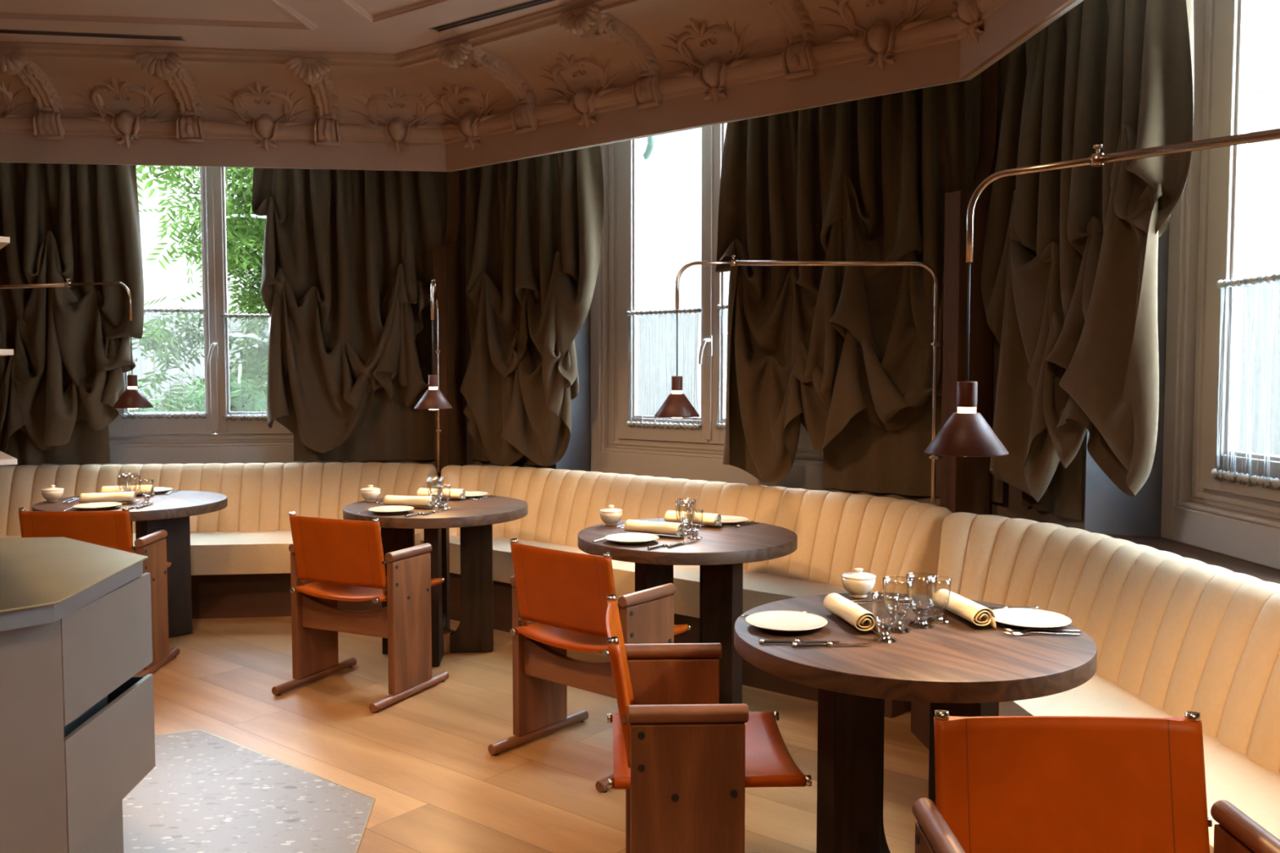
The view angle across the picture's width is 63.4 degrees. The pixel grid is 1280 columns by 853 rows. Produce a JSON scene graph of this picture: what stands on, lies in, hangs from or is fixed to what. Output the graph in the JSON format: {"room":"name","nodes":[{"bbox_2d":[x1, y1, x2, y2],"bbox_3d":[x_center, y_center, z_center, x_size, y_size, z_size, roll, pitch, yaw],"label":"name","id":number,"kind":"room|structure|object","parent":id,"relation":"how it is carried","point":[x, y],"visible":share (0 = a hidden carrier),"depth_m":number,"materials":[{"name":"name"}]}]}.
{"room":"restaurant","nodes":[
{"label":"restaurant","id":0,"kind":"room"},
{"bbox_2d":[9,169,467,466],"bbox_3d":[-2.835,-0.479,6.516,3.704,3.070,0.360,0,3,-6],"label":"wall","id":1,"kind":"structure","parent":0,"point":[462,171],"depth_m":6.51,"materials":[{"name":"brown paint"}]},
{"bbox_2d":[0,162,143,463],"bbox_3d":[-3.522,-0.796,6.126,1.123,2.053,0.259,0,3,0],"label":"curtain","id":2,"kind":"object","parent":1,"relation":"hanging from","point":[63,380],"visible":0.87,"depth_m":6.13,"materials":[{"name":"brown fabric"}]},
{"bbox_2d":[75,166,350,465],"bbox_3d":[-2.724,-0.879,6.599,1.680,2.260,0.178,0,3,-6],"label":"window","id":3,"kind":"structure","parent":1,"relation":"in","point":[210,439],"depth_m":6.61,"materials":[{"name":"beige paint"}]},
{"bbox_2d":[119,307,208,418],"bbox_3d":[-3.023,-0.399,6.564,0.536,0.704,0.035,0,3,-6],"label":"sheer curtain","id":4,"kind":"object","parent":3,"relation":"attached to","point":[157,415],"visible":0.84,"depth_m":6.56,"materials":[{"name":"white fabric"}]},
{"bbox_2d":[220,313,275,421],"bbox_3d":[-2.408,-0.380,6.634,0.514,0.687,0.035,0,3,-6],"label":"sheer curtain","id":5,"kind":"object","parent":3,"relation":"attached to","point":[257,316],"visible":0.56,"depth_m":6.62,"materials":[{"name":"white fabric"}]},
{"bbox_2d":[251,167,447,461],"bbox_3d":[-1.731,-0.806,6.300,1.187,2.053,0.257,0,3,-6],"label":"curtain","id":6,"kind":"object","parent":1,"relation":"hanging from","point":[348,263],"visible":0.86,"depth_m":6.33,"materials":[{"name":"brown fabric"}]},
{"bbox_2d":[0,0,576,53],"bbox_3d":[-2.352,-1.811,2.108,9.406,0.124,9.459,0,3,0],"label":"ceiling","id":7,"kind":"structure","parent":0,"point":[353,26],"depth_m":4.92,"materials":[{"name":"beige paint"}]},
{"bbox_2d":[0,28,186,41],"bbox_3d":[-3.018,-1.936,5.091,1.487,0.008,0.068,0,3,-8],"label":"ceiling vent","id":8,"kind":"object","parent":7,"relation":"in","point":[2,30],"visible":1,"depth_m":5.13,"materials":[{"name":"black metal"}]},
{"bbox_2d":[429,0,555,32],"bbox_3d":[-0.050,-1.896,4.380,2.342,0.008,0.068,2,4,35],"label":"ceiling vent","id":9,"kind":"object","parent":7,"relation":"in","point":[530,3],"visible":1,"depth_m":4.84,"materials":[{"name":"black metal"}]},
{"bbox_2d":[128,127,729,417],"bbox_3d":[-4.200,-3.597,20.834,18.200,9.120,0.550,0,3,-6],"label":"sky","id":10,"kind":"structure","parent":0,"point":[669,182],"depth_m":21.13,"materials":[{"name":"white"}]},
{"bbox_2d":[122,616,928,852],"bbox_3d":[-2.351,1.343,2.257,9.264,0.102,9.262,3,4,38],"label":"floor","id":11,"kind":"structure","parent":0,"point":[426,762],"depth_m":3.71,"materials":[{"name":"brown wood"}]},
{"bbox_2d":[0,537,155,852],"bbox_3d":[-2.136,0.818,2.426,1.783,0.930,1.158,0,3,-6],"label":"kitchen island","id":12,"kind":"object","parent":11,"relation":"on","point":[77,725],"visible":1,"depth_m":2.34,"materials":[{"name":"grey"}]},
{"bbox_2d":[0,236,17,465],"bbox_3d":[-2.010,-0.114,2.249,1.274,0.950,0.950,3,4,40],"label":"shelf rack","id":13,"kind":"object","parent":12,"relation":"on","point":[5,459],"visible":1,"depth_m":2.12,"materials":[{"name":"silver metal"}]},
{"bbox_2d":[18,506,179,676],"bbox_3d":[-2.546,0.751,4.858,0.572,0.797,0.548,0,3,-3],"label":"armchair","id":14,"kind":"object","parent":11,"relation":"on","point":[109,529],"visible":0.36,"depth_m":4.67,"materials":[{"name":"brown wood"}]},
{"bbox_2d":[31,490,227,637],"bbox_3d":[-2.608,0.750,5.358,0.900,0.736,0.900,3,4,45],"label":"round table","id":15,"kind":"object","parent":11,"relation":"on","point":[171,512],"visible":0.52,"depth_m":5.45,"materials":[{"name":"brown wood"}]},
{"bbox_2d":[40,484,63,502],"bbox_3d":[-2.991,0.340,5.281,0.102,0.085,0.102,0,3,-3],"label":"lidded bowl","id":16,"kind":"object","parent":15,"relation":"on","point":[53,494],"visible":1,"depth_m":5.25,"materials":[{"name":"beige ceramic"}]},
{"bbox_2d":[72,502,122,510],"bbox_3d":[-2.628,0.389,5.025,0.214,0.018,0.214,0,3,-3],"label":"plate","id":17,"kind":"object","parent":15,"relation":"on","point":[100,505],"visible":1,"depth_m":5.04,"materials":[{"name":"beige ceramic"}]},
{"bbox_2d":[78,491,136,503],"bbox_3d":[-2.666,0.358,5.197,0.258,0.058,0.067,-1,3,-10],"label":"rolled napkin","id":18,"kind":"object","parent":15,"relation":"on","point":[130,496],"visible":0.97,"depth_m":5.17,"materials":[{"name":"beige fabric"}]},
{"bbox_2d":[100,484,154,495],"bbox_3d":[-2.723,0.340,5.512,0.258,0.058,0.067,0,3,-9],"label":"rolled napkin","id":19,"kind":"object","parent":15,"relation":"on","point":[144,489],"visible":0.77,"depth_m":5.49,"materials":[{"name":"beige fabric"}]},
{"bbox_2d":[138,479,153,503],"bbox_3d":[-2.498,0.328,5.253,0.068,0.115,0.068,0,3,-3],"label":"goblet","id":20,"kind":"object","parent":15,"relation":"on","point":[148,495],"visible":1,"depth_m":5.25,"materials":[{"name":"clear glass"}]},
{"bbox_2d":[154,487,173,493],"bbox_3d":[-2.671,0.353,5.669,0.214,0.018,0.214,0,3,-3],"label":"plate","id":21,"kind":"object","parent":15,"relation":"on","point":[157,490],"visible":0.46,"depth_m":5.72,"materials":[{"name":"beige ceramic"}]},
{"bbox_2d":[0,462,438,618],"bbox_3d":[-2.789,0.662,6.016,3.180,0.848,0.723,0,3,-6],"label":"banquette","id":22,"kind":"object","parent":11,"relation":"on","point":[240,553],"visible":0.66,"depth_m":6.16,"materials":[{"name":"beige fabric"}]},
{"bbox_2d":[0,278,153,408],"bbox_3d":[-3.452,-0.256,5.481,2.042,1.020,0.187,1,3,16],"label":"pendant lamp","id":23,"kind":"object","parent":22,"relation":"attached to","point":[132,397],"visible":1,"depth_m":5.21,"materials":[{"name":"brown metal"}]},
{"bbox_2d":[154,728,375,852],"bbox_3d":[-2.350,1.297,2.255,3.645,0.013,2.842,-1,3,-24],"label":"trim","id":24,"kind":"structure","parent":11,"relation":"on","point":[374,800],"depth_m":3.57,"materials":[{"name":"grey stone"}]},
{"bbox_2d":[271,511,448,712],"bbox_3d":[-1.226,0.765,4.606,0.572,0.797,0.548,1,3,25],"label":"armchair","id":25,"kind":"object","parent":11,"relation":"on","point":[332,560],"visible":1,"depth_m":4.48,"materials":[{"name":"brown wood"}]},
{"bbox_2d":[342,495,528,666],"bbox_3d":[-1.010,0.760,5.180,0.900,0.736,0.900,0,3,-5],"label":"round table","id":26,"kind":"object","parent":11,"relation":"on","point":[475,518],"visible":0.69,"depth_m":5.15,"materials":[{"name":"brown wood"}]},
{"bbox_2d":[360,484,380,502],"bbox_3d":[-1.374,0.339,5.288,0.102,0.085,0.102,1,3,25],"label":"lidded bowl","id":27,"kind":"object","parent":26,"relation":"on","point":[370,494],"visible":1,"depth_m":5.25,"materials":[{"name":"beige ceramic"}]},
{"bbox_2d":[367,505,413,514],"bbox_3d":[-1.175,0.396,4.892,0.214,0.018,0.214,1,3,25],"label":"plate","id":28,"kind":"object","parent":26,"relation":"on","point":[393,509],"visible":1,"depth_m":4.92,"materials":[{"name":"beige ceramic"}]},
{"bbox_2d":[382,495,435,507],"bbox_3d":[-1.127,0.365,5.062,0.258,0.058,0.067,1,3,18],"label":"rolled napkin","id":29,"kind":"object","parent":26,"relation":"on","point":[415,501],"visible":0.99,"depth_m":5.04,"materials":[{"name":"beige fabric"}]},
{"bbox_2d":[404,511,431,517],"bbox_3d":[-1.021,0.405,4.825,0.015,0.012,0.199,2,4,28],"label":"table knife","id":30,"kind":"object","parent":26,"relation":"on","point":[420,513],"visible":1,"depth_m":4.79,"materials":[{"name":"silver metal"}]},
{"bbox_2d":[421,509,446,515],"bbox_3d":[-0.965,0.402,4.882,0.015,0.012,0.199,1,3,23],"label":"table knife","id":31,"kind":"object","parent":26,"relation":"on","point":[434,511],"visible":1,"depth_m":4.85,"materials":[{"name":"silver metal"}]},
{"bbox_2d":[426,478,442,506],"bbox_3d":[-1.014,0.326,5.124,0.079,0.133,0.079,1,3,25],"label":"goblet","id":32,"kind":"object","parent":26,"relation":"on","point":[437,504],"visible":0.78,"depth_m":5.12,"materials":[{"name":"clear glass"}]},
{"bbox_2d":[427,476,444,504],"bbox_3d":[-1.024,0.321,5.212,0.079,0.133,0.079,1,3,25],"label":"goblet","id":33,"kind":"object","parent":26,"relation":"on","point":[434,495],"visible":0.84,"depth_m":5.21,"materials":[{"name":"clear glass"}]},
{"bbox_2d":[416,488,466,499],"bbox_3d":[-1.029,0.348,5.367,0.258,0.058,0.067,1,3,19],"label":"rolled napkin","id":34,"kind":"object","parent":26,"relation":"on","point":[455,494],"visible":0.83,"depth_m":5.34,"materials":[{"name":"beige fabric"}]},
{"bbox_2d":[436,484,450,509],"bbox_3d":[-0.952,0.340,5.032,0.068,0.115,0.068,1,3,25],"label":"goblet","id":35,"kind":"object","parent":26,"relation":"on","point":[444,507],"visible":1,"depth_m":5.03,"materials":[{"name":"clear glass"}]},
{"bbox_2d":[465,491,488,498],"bbox_3d":[-0.909,0.364,5.481,0.214,0.018,0.214,1,3,25],"label":"plate","id":36,"kind":"object","parent":26,"relation":"on","point":[468,494],"visible":0.59,"depth_m":5.52,"materials":[{"name":"beige ceramic"}]},
{"bbox_2d":[432,169,462,488],"bbox_3d":[-1.175,-0.415,6.357,0.088,2.960,0.205,1,3,16],"label":"wooden post","id":37,"kind":"object","parent":11,"relation":"on","point":[446,256],"visible":0.62,"depth_m":6.31,"materials":[{"name":"brown wood"}]},
{"bbox_2d":[488,537,691,792],"bbox_3d":[-0.166,0.808,3.819,0.572,0.797,0.548,3,4,39],"label":"armchair","id":38,"kind":"object","parent":11,"relation":"on","point":[559,605],"visible":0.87,"depth_m":3.72,"materials":[{"name":"orange leather"}]},
{"bbox_2d":[577,518,797,704],"bbox_3d":[0.194,0.808,4.297,0.900,0.736,0.900,3,4,45],"label":"round table","id":39,"kind":"object","parent":11,"relation":"on","point":[721,553],"visible":0.59,"depth_m":4.10,"materials":[{"name":"brown wood"}]},
{"bbox_2d":[599,505,622,525],"bbox_3d":[-0.125,0.383,4.492,0.102,0.085,0.102,3,4,39],"label":"lidded bowl","id":40,"kind":"object","parent":39,"relation":"on","point":[611,516],"visible":1,"depth_m":4.46,"materials":[{"name":"beige ceramic"}]},
{"bbox_2d":[604,533,658,544],"bbox_3d":[-0.032,0.442,4.059,0.214,0.018,0.214,3,4,39],"label":"plate","id":41,"kind":"object","parent":39,"relation":"on","point":[621,538],"visible":1,"depth_m":4.08,"materials":[{"name":"beige ceramic"}]},
{"bbox_2d":[623,519,684,537],"bbox_3d":[0.057,0.412,4.212,0.258,0.058,0.067,2,4,32],"label":"rolled napkin","id":42,"kind":"object","parent":39,"relation":"on","point":[633,526],"visible":1,"depth_m":4.18,"materials":[{"name":"beige fabric"}]},
{"bbox_2d":[647,542,680,550],"bbox_3d":[0.100,0.453,3.956,0.015,0.012,0.199,3,4,42],"label":"table knife","id":43,"kind":"object","parent":39,"relation":"on","point":[663,544],"visible":1,"depth_m":3.93,"materials":[{"name":"silver metal"}]},
{"bbox_2d":[666,539,697,548],"bbox_3d":[0.168,0.450,3.997,0.015,0.012,0.199,2,4,37],"label":"table knife","id":44,"kind":"object","parent":39,"relation":"on","point":[681,543],"visible":1,"depth_m":3.97,"materials":[{"name":"silver metal"}]},
{"bbox_2d":[675,500,694,535],"bbox_3d":[0.183,0.375,4.244,0.079,0.133,0.079,3,4,39],"label":"goblet","id":45,"kind":"object","parent":39,"relation":"on","point":[686,533],"visible":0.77,"depth_m":4.24,"materials":[{"name":"clear glass"}]},
{"bbox_2d":[675,502,693,523],"bbox_3d":[0.183,0.357,4.243,0.079,0.096,0.079,3,4,39],"label":"bowl","id":46,"kind":"object","parent":45,"relation":"on","point":[675,503],"depth_m":4.23,"materials":[{"name":"clear glass"}]},
{"bbox_2d":[677,497,696,532],"bbox_3d":[0.195,0.370,4.331,0.079,0.133,0.079,3,4,39],"label":"goblet","id":47,"kind":"object","parent":39,"relation":"on","point":[695,500],"visible":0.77,"depth_m":4.32,"materials":[{"name":"clear glass"}]},
{"bbox_2d":[677,497,696,521],"bbox_3d":[0.195,0.352,4.330,0.079,0.096,0.079,3,4,39],"label":"bowl","id":48,"kind":"object","parent":47,"relation":"on","point":[695,500],"depth_m":4.32,"materials":[{"name":"clear glass"}]},
{"bbox_2d":[664,510,721,526],"bbox_3d":[0.228,0.397,4.482,0.258,0.058,0.067,2,4,33],"label":"rolled napkin","id":49,"kind":"object","parent":39,"relation":"on","point":[709,519],"visible":0.9,"depth_m":4.45,"materials":[{"name":"beige fabric"}]},
{"bbox_2d":[686,509,703,539],"bbox_3d":[0.219,0.390,4.139,0.068,0.115,0.068,3,4,39],"label":"goblet","id":50,"kind":"object","parent":39,"relation":"on","point":[692,537],"visible":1,"depth_m":4.13,"materials":[{"name":"clear glass"}]},
{"bbox_2d":[720,515,748,524],"bbox_3d":[0.372,0.414,4.563,0.214,0.018,0.214,3,4,39],"label":"plate","id":51,"kind":"object","parent":39,"relation":"on","point":[726,519],"visible":0.6,"depth_m":4.58,"materials":[{"name":"beige ceramic"}]},
{"bbox_2d":[440,465,952,718],"bbox_3d":[0.064,0.704,5.259,3.141,0.848,0.607,3,4,38],"label":"banquette","id":52,"kind":"object","parent":11,"relation":"on","point":[837,533],"visible":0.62,"depth_m":4.91,"materials":[{"name":"beige fabric"}]},
{"bbox_2d":[414,280,452,472],"bbox_3d":[-1.072,-0.234,5.628,0.187,1.080,1.196,0,3,-6],"label":"pendant lamp","id":53,"kind":"object","parent":52,"relation":"attached to","point":[433,398],"visible":1,"depth_m":5.11,"materials":[{"name":"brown metal"}]},
{"bbox_2d":[653,255,944,502],"bbox_3d":[0.658,-0.189,4.258,1.199,1.020,0.187,0,3,0],"label":"pendant lamp","id":54,"kind":"object","parent":52,"relation":"attached to","point":[677,405],"visible":1,"depth_m":4.25,"materials":[{"name":"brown metal"}]},
{"bbox_2d":[605,594,811,852],"bbox_3d":[0.119,0.873,2.653,0.548,0.797,0.572,0,3,-2],"label":"armchair","id":55,"kind":"object","parent":11,"relation":"on","point":[685,761],"visible":1,"depth_m":2.37,"materials":[{"name":"brown wood"}]},
{"bbox_2d":[733,592,1097,852],"bbox_3d":[0.696,0.896,2.715,0.900,0.736,0.900,-2,4,-30],"label":"round table","id":56,"kind":"object","parent":11,"relation":"on","point":[961,667],"visible":0.81,"depth_m":2.55,"materials":[{"name":"brown wood"}]},
{"bbox_2d":[745,610,827,632],"bbox_3d":[0.383,0.516,2.719,0.214,0.018,0.214,0,3,-2],"label":"plate","id":57,"kind":"object","parent":56,"relation":"on","point":[786,621],"visible":1,"depth_m":2.74,"materials":[{"name":"beige ceramic"}]},
{"bbox_2d":[759,639,839,644],"bbox_3d":[0.393,0.530,2.552,0.199,0.012,0.015,0,3,1],"label":"table knife","id":58,"kind":"object","parent":56,"relation":"on","point":[761,641],"visible":0.91,"depth_m":2.55,"materials":[{"name":"silver metal"}]},
{"bbox_2d":[791,641,871,647],"bbox_3d":[0.469,0.531,2.528,0.199,0.012,0.015,0,3,-4],"label":"table knife","id":59,"kind":"object","parent":56,"relation":"on","point":[828,644],"visible":1,"depth_m":2.52,"materials":[{"name":"silver metal"}]},
{"bbox_2d":[822,592,879,634],"bbox_3d":[0.558,0.493,2.753,0.067,0.058,0.258,0,3,-9],"label":"rolled napkin","id":60,"kind":"object","parent":56,"relation":"on","point":[853,614],"visible":1,"depth_m":2.68,"materials":[{"name":"beige fabric"}]},
{"bbox_2d":[840,567,875,598],"bbox_3d":[0.648,0.461,3.075,0.102,0.085,0.102,0,3,-2],"label":"lidded bowl","id":61,"kind":"object","parent":56,"relation":"on","point":[858,584],"visible":1,"depth_m":3.04,"materials":[{"name":"beige ceramic"}]},
{"bbox_2d":[849,596,914,601],"bbox_3d":[0.702,0.504,3.022,0.196,0.008,0.023,0,3,-8],"label":"fork","id":62,"kind":"object","parent":56,"relation":"on","point":[911,597],"visible":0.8,"depth_m":3.02,"materials":[{"name":"silver metal"}]},
{"bbox_2d":[853,600,913,604],"bbox_3d":[0.695,0.506,2.986,0.188,0.008,0.037,0,3,-5],"label":"fork","id":63,"kind":"object","parent":56,"relation":"on","point":[900,602],"visible":0.77,"depth_m":2.98,"materials":[{"name":"silver metal"}]},
{"bbox_2d":[871,591,899,643],"bbox_3d":[0.612,0.476,2.583,0.068,0.115,0.068,0,3,-2],"label":"goblet","id":64,"kind":"object","parent":56,"relation":"on","point":[887,640],"visible":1,"depth_m":2.58,"materials":[{"name":"clear glass"}]},
{"bbox_2d":[871,595,899,628],"bbox_3d":[0.612,0.461,2.582,0.068,0.083,0.068,0,3,-2],"label":"bowl","id":65,"kind":"object","parent":64,"relation":"on","point":[887,626],"depth_m":2.57,"materials":[{"name":"clear glass"}]},
{"bbox_2d":[882,576,914,633],"bbox_3d":[0.666,0.461,2.679,0.079,0.133,0.079,0,3,-2],"label":"goblet","id":66,"kind":"object","parent":56,"relation":"on","point":[898,630],"visible":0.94,"depth_m":2.67,"materials":[{"name":"clear glass"}]},
{"bbox_2d":[882,579,914,617],"bbox_3d":[0.666,0.443,2.678,0.079,0.096,0.079,0,3,-2],"label":"bowl","id":67,"kind":"object","parent":66,"relation":"on","point":[900,615],"depth_m":2.67,"materials":[{"name":"clear glass"}]},
{"bbox_2d":[906,573,937,629],"bbox_3d":[0.740,0.458,2.728,0.079,0.133,0.079,0,3,-2],"label":"goblet","id":68,"kind":"object","parent":56,"relation":"on","point":[916,625],"visible":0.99,"depth_m":2.72,"materials":[{"name":"clear glass"}]},
{"bbox_2d":[906,576,937,613],"bbox_3d":[0.740,0.441,2.727,0.079,0.096,0.079,0,3,-2],"label":"bowl","id":69,"kind":"object","parent":68,"relation":"on","point":[917,610],"depth_m":2.72,"materials":[{"name":"clear glass"}]},
{"bbox_2d":[924,576,951,623],"bbox_3d":[0.799,0.465,2.780,0.068,0.115,0.068,0,3,-2],"label":"goblet","id":70,"kind":"object","parent":56,"relation":"on","point":[931,620],"visible":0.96,"depth_m":2.77,"materials":[{"name":"clear glass"}]},
{"bbox_2d":[924,578,951,610],"bbox_3d":[0.799,0.450,2.780,0.068,0.083,0.068,0,3,-2],"label":"bowl","id":71,"kind":"object","parent":70,"relation":"on","point":[935,608],"depth_m":2.77,"materials":[{"name":"clear glass"}]},
{"bbox_2d":[933,588,996,629],"bbox_3d":[0.874,0.490,2.804,0.067,0.058,0.258,0,3,-8],"label":"rolled napkin","id":72,"kind":"object","parent":56,"relation":"on","point":[979,615],"visible":0.97,"depth_m":2.74,"materials":[{"name":"beige fabric"}]},
{"bbox_2d":[986,606,1038,609],"bbox_3d":[1.016,0.510,2.909,0.199,0.012,0.015,0,3,0],"label":"table knife","id":73,"kind":"object","parent":56,"relation":"on","point":[1033,607],"visible":0.46,"depth_m":2.90,"materials":[{"name":"silver metal"}]},
{"bbox_2d":[991,608,1071,628],"bbox_3d":[1.029,0.514,2.750,0.214,0.018,0.214,0,3,-2],"label":"plate","id":74,"kind":"object","parent":56,"relation":"on","point":[1023,618],"visible":0.94,"depth_m":2.77,"materials":[{"name":"beige ceramic"}]},
{"bbox_2d":[1001,631,1080,635],"bbox_3d":[1.020,0.525,2.635,0.196,0.008,0.023,0,3,1],"label":"fork","id":75,"kind":"object","parent":56,"relation":"on","point":[1005,633],"visible":1,"depth_m":2.63,"materials":[{"name":"silver metal"}]},
{"bbox_2d":[1004,628,1080,632],"bbox_3d":[1.036,0.524,2.669,0.196,0.008,0.023,0,3,0],"label":"fork","id":76,"kind":"object","parent":56,"relation":"on","point":[1006,629],"visible":1,"depth_m":2.67,"materials":[{"name":"silver metal"}]},
{"bbox_2d":[940,60,998,515],"bbox_3d":[1.391,-0.307,4.400,0.205,2.960,0.088,-2,4,-28],"label":"wooden post","id":77,"kind":"object","parent":11,"relation":"on","point":[965,482],"visible":0.57,"depth_m":4.36,"materials":[{"name":"brown wood"}]},
{"bbox_2d":[911,511,1279,852],"bbox_3d":[1.438,0.847,2.653,0.646,0.848,3.161,0,3,-4],"label":"banquette","id":78,"kind":"object","parent":11,"relation":"on","point":[1173,635],"visible":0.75,"depth_m":3.02,"materials":[{"name":"beige fabric"}]},
{"bbox_2d":[912,710,1279,852],"bbox_3d":[0.772,0.924,1.714,0.572,0.797,0.548,0,3,1],"label":"armchair","id":79,"kind":"object","parent":11,"relation":"on","point":[1006,784],"visible":1,"depth_m":1.87,"materials":[{"name":"orange leather"}]},
{"bbox_2d":[464,168,1024,519],"bbox_3d":[0.373,-0.428,5.595,3.704,3.070,0.360,3,4,38],"label":"wall","id":80,"kind":"structure","parent":0,"point":[577,456],"depth_m":6.18,"materials":[{"name":"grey paint"}]},
{"bbox_2d":[460,145,604,466],"bbox_3d":[-0.690,-0.778,6.031,1.111,2.078,0.235,3,4,40],"label":"curtain","id":81,"kind":"object","parent":80,"relation":"hanging from","point":[534,226],"visible":0.94,"depth_m":6.00,"materials":[{"name":"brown fabric"}]},
{"bbox_2d":[0,0,1083,171],"bbox_3d":[-2.352,-1.532,2.120,7.862,0.523,7.906,0,3,0],"label":"trim","id":82,"kind":"structure","parent":80,"relation":"attached to","point":[578,73],"depth_m":5.35,"materials":[{"name":"beige paint"}]},
{"bbox_2d":[637,136,653,159],"bbox_3d":[0.070,-1.810,6.772,0.375,0.233,0.460,3,4,38],"label":"sign","id":83,"kind":"object","parent":80,"relation":"attached to","point":[650,143],"visible":0.49,"depth_m":6.50,"materials":[{"name":"green"}]},
{"bbox_2d":[590,123,831,491],"bbox_3d":[0.382,-0.828,5.683,1.680,2.260,0.178,3,4,38],"label":"window","id":84,"kind":"structure","parent":80,"relation":"in","point":[616,447],"depth_m":6.00,"materials":[{"name":"beige paint"}]},
{"bbox_2d":[625,307,702,430],"bbox_3d":[0.128,-0.325,5.878,0.539,0.681,0.035,3,4,38],"label":"sheer curtain","id":85,"kind":"object","parent":84,"relation":"attached to","point":[685,310],"visible":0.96,"depth_m":5.88,"materials":[{"name":"white fabric"}]},
{"bbox_2d":[714,303,728,430],"bbox_3d":[0.611,-0.315,5.493,0.514,0.684,0.035,3,4,38],"label":"sheer curtain","id":86,"kind":"object","parent":84,"relation":"attached to","point":[723,306],"visible":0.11,"depth_m":5.61,"materials":[{"name":"white fabric"}]},
{"bbox_2d":[715,53,1008,502],"bbox_3d":[0.929,-0.719,4.732,1.426,2.053,0.246,3,4,38],"label":"curtain","id":87,"kind":"object","parent":80,"relation":"hanging from","point":[842,353],"visible":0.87,"depth_m":4.73,"materials":[{"name":"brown fabric"}]},
{"bbox_2d":[1024,220,1169,537],"bbox_3d":[1.947,-0.266,2.654,0.360,3.070,3.704,0,3,-4],"label":"wall","id":88,"kind":"structure","parent":0,"point":[1106,509],"depth_m":3.85,"materials":[{"name":"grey paint"}]},
{"bbox_2d":[981,0,1194,520],"bbox_3d":[1.545,-0.664,3.733,0.236,2.053,1.234,0,3,-2],"label":"curtain","id":89,"kind":"object","parent":88,"relation":"hanging from","point":[1069,270],"visible":0.95,"depth_m":3.61,"materials":[{"name":"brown fabric"}]},
{"bbox_2d":[924,128,1279,457],"bbox_3d":[1.253,-0.054,1.809,0.187,1.020,1.713,-3,4,-41],"label":"pendant lamp","id":90,"kind":"object","parent":88,"relation":"attached to","point":[966,433],"visible":1,"depth_m":2.32,"materials":[{"name":"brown metal"}]},
{"bbox_2d":[1103,533,1279,584],"bbox_3d":[1.868,0.467,2.973,0.277,0.029,1.920,0,3,-4],"label":"trim","id":91,"kind":"structure","parent":88,"relation":"attached to","point":[1264,573],"depth_m":3.41,"materials":[{"name":"brown wood"}]},
{"bbox_2d":[1160,0,1279,569],"bbox_3d":[2.016,-0.676,2.920,0.178,2.260,1.680,0,3,-4],"label":"window","id":92,"kind":"structure","parent":88,"relation":"in","point":[1207,224],"depth_m":3.55,"materials":[{"name":"beige paint"}]},
{"bbox_2d":[1210,271,1279,490],"bbox_3d":[1.965,-0.142,3.245,0.035,0.676,0.531,0,3,-4],"label":"sheer curtain","id":93,"kind":"object","parent":92,"relation":"attached to","point":[1269,277],"visible":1,"depth_m":3.33,"materials":[{"name":"white fabric"}]},
{"label":"outside","id":94,"kind":"structure","parent":0,"visible":0},
{"bbox_3d":[0.000,1.281,16.095,60.000,0.100,50.000,0,3,0],"label":"ground","id":95,"kind":"structure","parent":94,"visible":0},
{"bbox_2d":[128,382,164,412],"bbox_3d":[-4.971,0.559,9.248,1.748,2.101,1.578,1,3,20],"label":"shrub","id":96,"kind":"object","parent":95,"relation":"on","point":[138,383],"visible":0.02,"depth_m":9.25,"materials":[{"name":"green plant"}]},
{"bbox_2d":[128,164,271,412],"bbox_3d":[-4.478,-1.078,12.220,3.402,5.045,4.079,0,3,0],"label":"tree","id":97,"kind":"object","parent":95,"relation":"on","point":[237,220],"visible":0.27,"depth_m":11.52,"materials":[{"name":"green plant"}]},
{"bbox_2d":[142,364,266,412],"bbox_3d":[-3.615,0.531,9.196,1.672,2.163,1.820,1,3,23],"label":"shrub","id":98,"kind":"object","parent":95,"relation":"on","point":[235,397],"visible":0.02,"depth_m":8.61,"materials":[{"name":"green plant"}]},
{"bbox_2d":[1238,0,1279,456],"bbox_3d":[8.200,-2.613,12.074,0.550,8.120,17.200,-2,4,-38],"label":"sky","id":99,"kind":"structure","parent":95,"relation":"on","point":[1262,230],"depth_m":12.63,"materials":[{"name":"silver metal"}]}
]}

